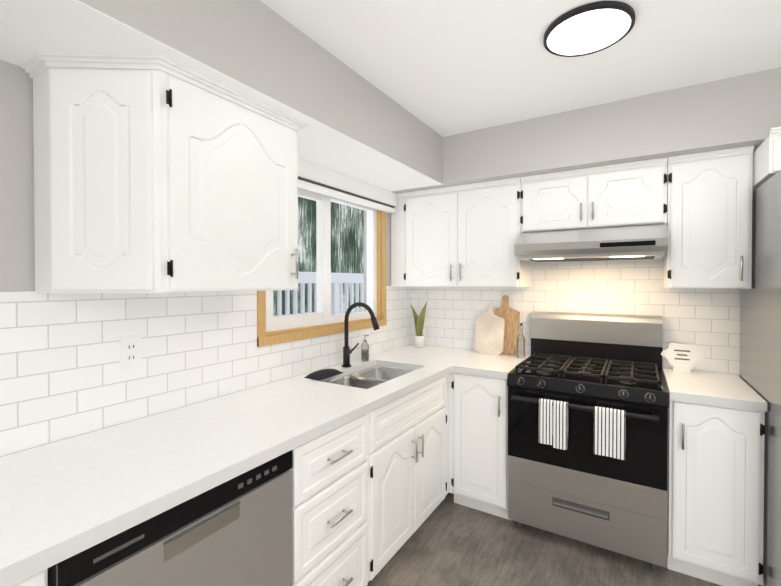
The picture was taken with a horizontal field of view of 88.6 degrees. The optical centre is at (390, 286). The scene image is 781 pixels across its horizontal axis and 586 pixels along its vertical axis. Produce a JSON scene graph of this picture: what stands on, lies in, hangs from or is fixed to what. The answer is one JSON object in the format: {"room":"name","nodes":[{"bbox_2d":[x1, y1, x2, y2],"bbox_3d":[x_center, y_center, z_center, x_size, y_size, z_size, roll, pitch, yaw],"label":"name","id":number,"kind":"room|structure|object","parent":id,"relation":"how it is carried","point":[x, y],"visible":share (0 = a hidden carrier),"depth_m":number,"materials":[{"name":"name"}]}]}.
{"room":"kitchen","nodes":[
{"label":"kitchen","id":0,"kind":"room"},
{"bbox_2d":[0,60,390,310],"bbox_3d":[-1.170,0.212,1.325,0.160,2.410,5.260,0,1,32],"label":"wall","id":1,"kind":"structure","parent":0,"point":[17,256],"depth_m":1.22,"materials":[{"name":"grey paint"}]},
{"bbox_2d":[21,52,306,292],"bbox_3d":[-0.726,-0.330,1.446,0.438,0.693,0.803,0,1,32],"label":"upper cabinet","id":2,"kind":"object","parent":1,"relation":"attached to","point":[156,174],"visible":1,"depth_m":1.20,"materials":[{"name":"white paint"}]},
{"bbox_2d":[0,286,411,456],"bbox_3d":[-0.902,0.272,1.601,0.006,0.524,4.110,0,1,32],"label":"wall tile","id":3,"kind":"structure","parent":1,"relation":"attached to","point":[63,375],"depth_m":1.50,"materials":[{"name":"white tile"}]},
{"bbox_2d":[120,335,141,368],"bbox_3d":[-0.965,0.243,1.487,0.008,0.116,0.072,0,1,32],"label":"outlet","id":4,"kind":"object","parent":3,"relation":"attached to","point":[130,352],"visible":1,"depth_m":1.48,"materials":[{"name":"white plastic"}]},
{"bbox_2d":[257,158,396,346],"bbox_3d":[-0.359,-0.197,2.486,0.175,0.976,1.255,0,1,32],"label":"window","id":5,"kind":"structure","parent":1,"relation":"in","point":[323,187],"depth_m":2.47,"materials":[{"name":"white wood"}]},
{"bbox_2d":[0,0,441,191],"bbox_3d":[-1.014,-0.671,0.951,0.489,0.002,4.405,0,1,32],"label":"soffit","id":6,"kind":"structure","parent":0,"point":[29,29],"depth_m":1.14,"materials":[{"name":"white paint"}]},
{"bbox_2d":[78,0,780,193],"bbox_3d":[0.217,-0.825,0.457,3.100,0.314,4.860,0,1,32],"label":"soffit","id":7,"kind":"structure","parent":0,"point":[260,46],"depth_m":1.94,"materials":[{"name":"grey paint"}]},
{"bbox_2d":[260,0,780,136],"bbox_3d":[0.217,-1.033,0.455,3.500,0.100,5.260,0,1,32],"label":"ceiling","id":8,"kind":"structure","parent":0,"point":[443,68],"depth_m":1.70,"materials":[{"name":"white paint"}]},
{"bbox_2d":[543,1,634,56],"bbox_3d":[0.759,-0.984,1.543,0.316,0.022,0.316,0,1,32],"label":"ceiling light","id":9,"kind":"object","parent":8,"relation":"in","point":[590,28],"visible":1,"depth_m":1.51,"materials":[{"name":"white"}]},
{"bbox_2d":[367,493,721,585],"bbox_3d":[0.217,1.477,0.483,3.500,0.100,5.260,0,1,32],"label":"floor","id":10,"kind":"structure","parent":0,"point":[449,542],"depth_m":2.06,"materials":[{"name":"grey wood"}]},
{"bbox_2d":[12,569,47,585],"bbox_3d":[-1.168,0.989,0.585,0.608,0.874,0.887,0,1,32],"label":"base cabinet","id":11,"kind":"object","parent":10,"relation":"on","point":[40,578],"visible":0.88,"depth_m":0.78,"materials":[{"name":"white paint"}]},
{"bbox_2d":[47,450,292,585],"bbox_3d":[-0.742,0.984,1.227,0.581,0.870,0.639,0,1,32],"label":"dishwasher","id":12,"kind":"object","parent":10,"relation":"on","point":[236,531],"visible":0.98,"depth_m":1.09,"materials":[{"name":"silver"}]},
{"bbox_2d":[291,414,367,585],"bbox_3d":[-0.456,0.976,1.705,0.642,0.874,0.462,0,1,32],"label":"base cabinet","id":13,"kind":"object","parent":10,"relation":"on","point":[329,508],"visible":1,"depth_m":1.53,"materials":[{"name":"white paint"}]},
{"bbox_2d":[366,376,446,581],"bbox_3d":[-0.116,0.970,2.256,0.642,0.874,0.827,0,1,32],"label":"base cabinet","id":14,"kind":"object","parent":10,"relation":"on","point":[406,461],"visible":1,"depth_m":2.01,"materials":[{"name":"white paint"}]},
{"bbox_2d":[0,344,475,585],"bbox_3d":[-0.475,0.619,1.689,0.627,0.242,3.501,0,1,32],"label":"countertop","id":15,"kind":"structure","parent":14,"relation":"on","point":[62,500],"depth_m":1.21,"materials":[{"name":"white stone"}]},
{"bbox_2d":[304,369,341,379],"bbox_3d":[-0.367,0.476,2.220,0.110,0.030,0.200,0,1,32],"label":"cloth","id":16,"kind":"object","parent":15,"relation":"on","point":[321,374],"visible":1,"depth_m":2.17,"materials":[{"name":"grey fabric"}]},
{"bbox_2d":[342,302,379,366],"bbox_3d":[-0.165,0.291,2.421,0.270,0.397,0.119,0,1,32],"label":"faucet","id":17,"kind":"object","parent":15,"relation":"on","point":[347,351],"visible":1,"depth_m":2.43,"materials":[{"name":"black metal"}]},
{"bbox_2d":[361,335,369,360],"bbox_3d":[-0.164,0.401,2.634,0.061,0.172,0.051,0,1,32],"label":"soap bottle","id":18,"kind":"object","parent":15,"relation":"on","point":[364,351],"visible":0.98,"depth_m":2.62,"materials":[{"name":"clear glass"}]},
{"bbox_2d":[411,300,427,347],"bbox_3d":[0.227,0.293,3.182,0.175,0.375,0.094,0,1,32],"label":"snake plant","id":19,"kind":"object","parent":15,"relation":"on","point":[419,339],"visible":1,"depth_m":3.16,"materials":[{"name":"green plant"}]},
{"bbox_2d":[444,374,448,495],"bbox_3d":[0.255,0.963,2.906,0.588,0.874,0.663,0,1,32],"label":"cabinet filler","id":20,"kind":"object","parent":10,"relation":"on","point":[447,431],"visible":0.07,"depth_m":2.52,"materials":[{"name":"white paint"}]},
{"bbox_2d":[449,372,509,519],"bbox_3d":[0.672,0.965,2.661,0.374,0.874,0.642,0,1,32],"label":"base cabinet","id":21,"kind":"object","parent":10,"relation":"on","point":[478,442],"visible":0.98,"depth_m":2.42,"materials":[{"name":"white paint"}]},
{"bbox_2d":[452,352,530,378],"bbox_3d":[0.687,0.507,2.645,0.339,0.040,0.651,0,1,32],"label":"countertop","id":22,"kind":"structure","parent":21,"relation":"on","point":[488,365],"depth_m":2.52,"materials":[{"name":"white stone"}]},
{"bbox_2d":[474,305,504,354],"bbox_3d":[0.720,0.308,2.903,0.210,0.357,0.078,0,1,32],"label":"cutting board","id":23,"kind":"object","parent":22,"relation":"on","point":[489,331],"visible":1,"depth_m":2.89,"materials":[{"name":"wood"}]},
{"bbox_2d":[494,295,519,355],"bbox_3d":[0.822,0.272,2.886,0.210,0.428,0.078,0,1,32],"label":"cutting board","id":24,"kind":"object","parent":22,"relation":"on","point":[508,314],"visible":0.54,"depth_m":2.85,"materials":[{"name":"brown wood"}]},
{"bbox_2d":[517,323,524,357],"bbox_3d":[0.897,0.368,2.742,0.052,0.235,0.052,0,1,32],"label":"oil bottle","id":25,"kind":"object","parent":22,"relation":"on","point":[521,346],"visible":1,"depth_m":2.73,"materials":[{"name":"clear glass"}]},
{"bbox_2d":[507,311,668,570],"bbox_3d":[1.139,0.792,2.329,0.760,1.228,0.707,0,1,32],"label":"gas range","id":26,"kind":"object","parent":10,"relation":"on","point":[582,365],"visible":1,"depth_m":2.13,"materials":[{"name":"grey metal"}]},
{"bbox_2d":[539,398,567,449],"bbox_3d":[0.856,0.717,2.101,0.138,0.243,0.038,0,1,32],"label":"hanging towel","id":27,"kind":"object","parent":26,"relation":"hanging from","point":[553,420],"depth_m":2.08,"materials":[{"name":"white fabric"}]},
{"bbox_2d":[594,406,625,459],"bbox_3d":[1.075,0.714,1.965,0.135,0.233,0.038,0,1,32],"label":"hanging towel","id":28,"kind":"object","parent":26,"relation":"hanging from","point":[609,432],"depth_m":1.95,"materials":[{"name":"white fabric"}]},
{"bbox_2d":[667,399,764,585],"bbox_3d":[1.631,0.972,2.070,0.341,0.874,0.642,0,1,32],"label":"base cabinet","id":29,"kind":"object","parent":10,"relation":"on","point":[715,519],"visible":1,"depth_m":1.83,"materials":[{"name":"white paint"}]},
{"bbox_2d":[663,367,766,411],"bbox_3d":[1.635,0.514,2.074,0.344,0.040,0.627,0,1,32],"label":"countertop","id":30,"kind":"structure","parent":29,"relation":"on","point":[701,387],"depth_m":1.91,"materials":[{"name":"white stone"}]},
{"bbox_2d":[661,343,703,372],"bbox_3d":[1.680,0.410,2.306,0.203,0.161,0.032,0,1,32],"label":"sign","id":31,"kind":"object","parent":30,"relation":"on","point":[684,358],"visible":1,"depth_m":2.30,"materials":[{"name":"white"}]},
{"bbox_2d":[739,170,780,585],"bbox_3d":[2.071,0.462,1.587,0.896,1.865,0.933,0,1,32],"label":"refrigerator","id":32,"kind":"object","parent":10,"relation":"on","point":[760,339],"visible":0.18,"depth_m":1.73,"materials":[{"name":"silver metal"}]},
{"bbox_3d":[1.533,0.198,2.600,3.500,2.410,0.150,0,1,32],"label":"wall","id":33,"kind":"structure","parent":0,"visible":0},
{"bbox_2d":[391,177,531,286],"bbox_3d":[0.488,-0.347,2.912,0.964,0.693,0.384,0,1,32],"label":"upper cabinet","id":34,"kind":"object","parent":33,"relation":"attached to","point":[466,235],"visible":1,"depth_m":2.74,"materials":[{"name":"white paint"}]},
{"bbox_2d":[412,257,739,375],"bbox_3d":[1.073,0.161,2.792,2.104,0.720,0.006,0,1,32],"label":"wall tile","id":35,"kind":"structure","parent":33,"relation":"attached to","point":[705,323],"depth_m":2.59,"materials":[{"name":"white tile"}]},
{"bbox_2d":[514,223,667,261],"bbox_3d":[1.194,-0.253,2.407,0.758,0.178,0.502,0,1,32],"label":"range hood","id":36,"kind":"object","parent":33,"relation":"attached to","point":[640,242],"visible":1,"depth_m":2.22,"materials":[{"name":"silver metal"}]},
{"bbox_2d":[520,157,667,231],"bbox_3d":[1.226,-0.517,2.454,0.762,0.343,0.384,0,1,32],"label":"upper cabinet","id":37,"kind":"object","parent":33,"relation":"attached to","point":[627,194],"visible":1,"depth_m":2.29,"materials":[{"name":"white paint"}]},
{"bbox_2d":[664,145,753,288],"bbox_3d":[1.698,-0.339,2.165,0.340,0.693,0.384,0,1,32],"label":"upper cabinet","id":38,"kind":"object","parent":33,"relation":"attached to","point":[709,211],"visible":1,"depth_m":2.03,"materials":[{"name":"white paint"}]},
{"bbox_2d":[752,127,780,191],"bbox_3d":[2.173,-0.586,1.736,0.900,0.188,0.608,0,1,32],"label":"upper cabinet","id":39,"kind":"object","parent":33,"relation":"attached to","point":[766,159],"visible":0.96,"depth_m":1.76,"materials":[{"name":"white paint"}]},
{"label":"outside","id":40,"kind":"structure","parent":0,"visible":0},
{"bbox_2d":[274,308,359,315],"bbox_3d":[4.964,0.931,19.842,8.830,0.050,51.000,0,1,32],"label":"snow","id":41,"kind":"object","parent":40,"point":[313,312],"depth_m":14.95,"materials":[{"name":"white snow"}]},
{"bbox_2d":[277,272,363,315],"bbox_3d":[-0.895,0.443,5.237,0.140,1.260,10.000,0,1,32],"label":"railing","id":42,"kind":"object","parent":41,"relation":"on","point":[338,280],"visible":0.12,"depth_m":5.39,"materials":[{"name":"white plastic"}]},
{"bbox_2d":[273,197,363,315],"bbox_3d":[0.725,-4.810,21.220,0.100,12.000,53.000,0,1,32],"label":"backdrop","id":43,"kind":"structure","parent":40,"point":[347,239],"depth_m":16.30,"materials":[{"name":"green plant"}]}
]}

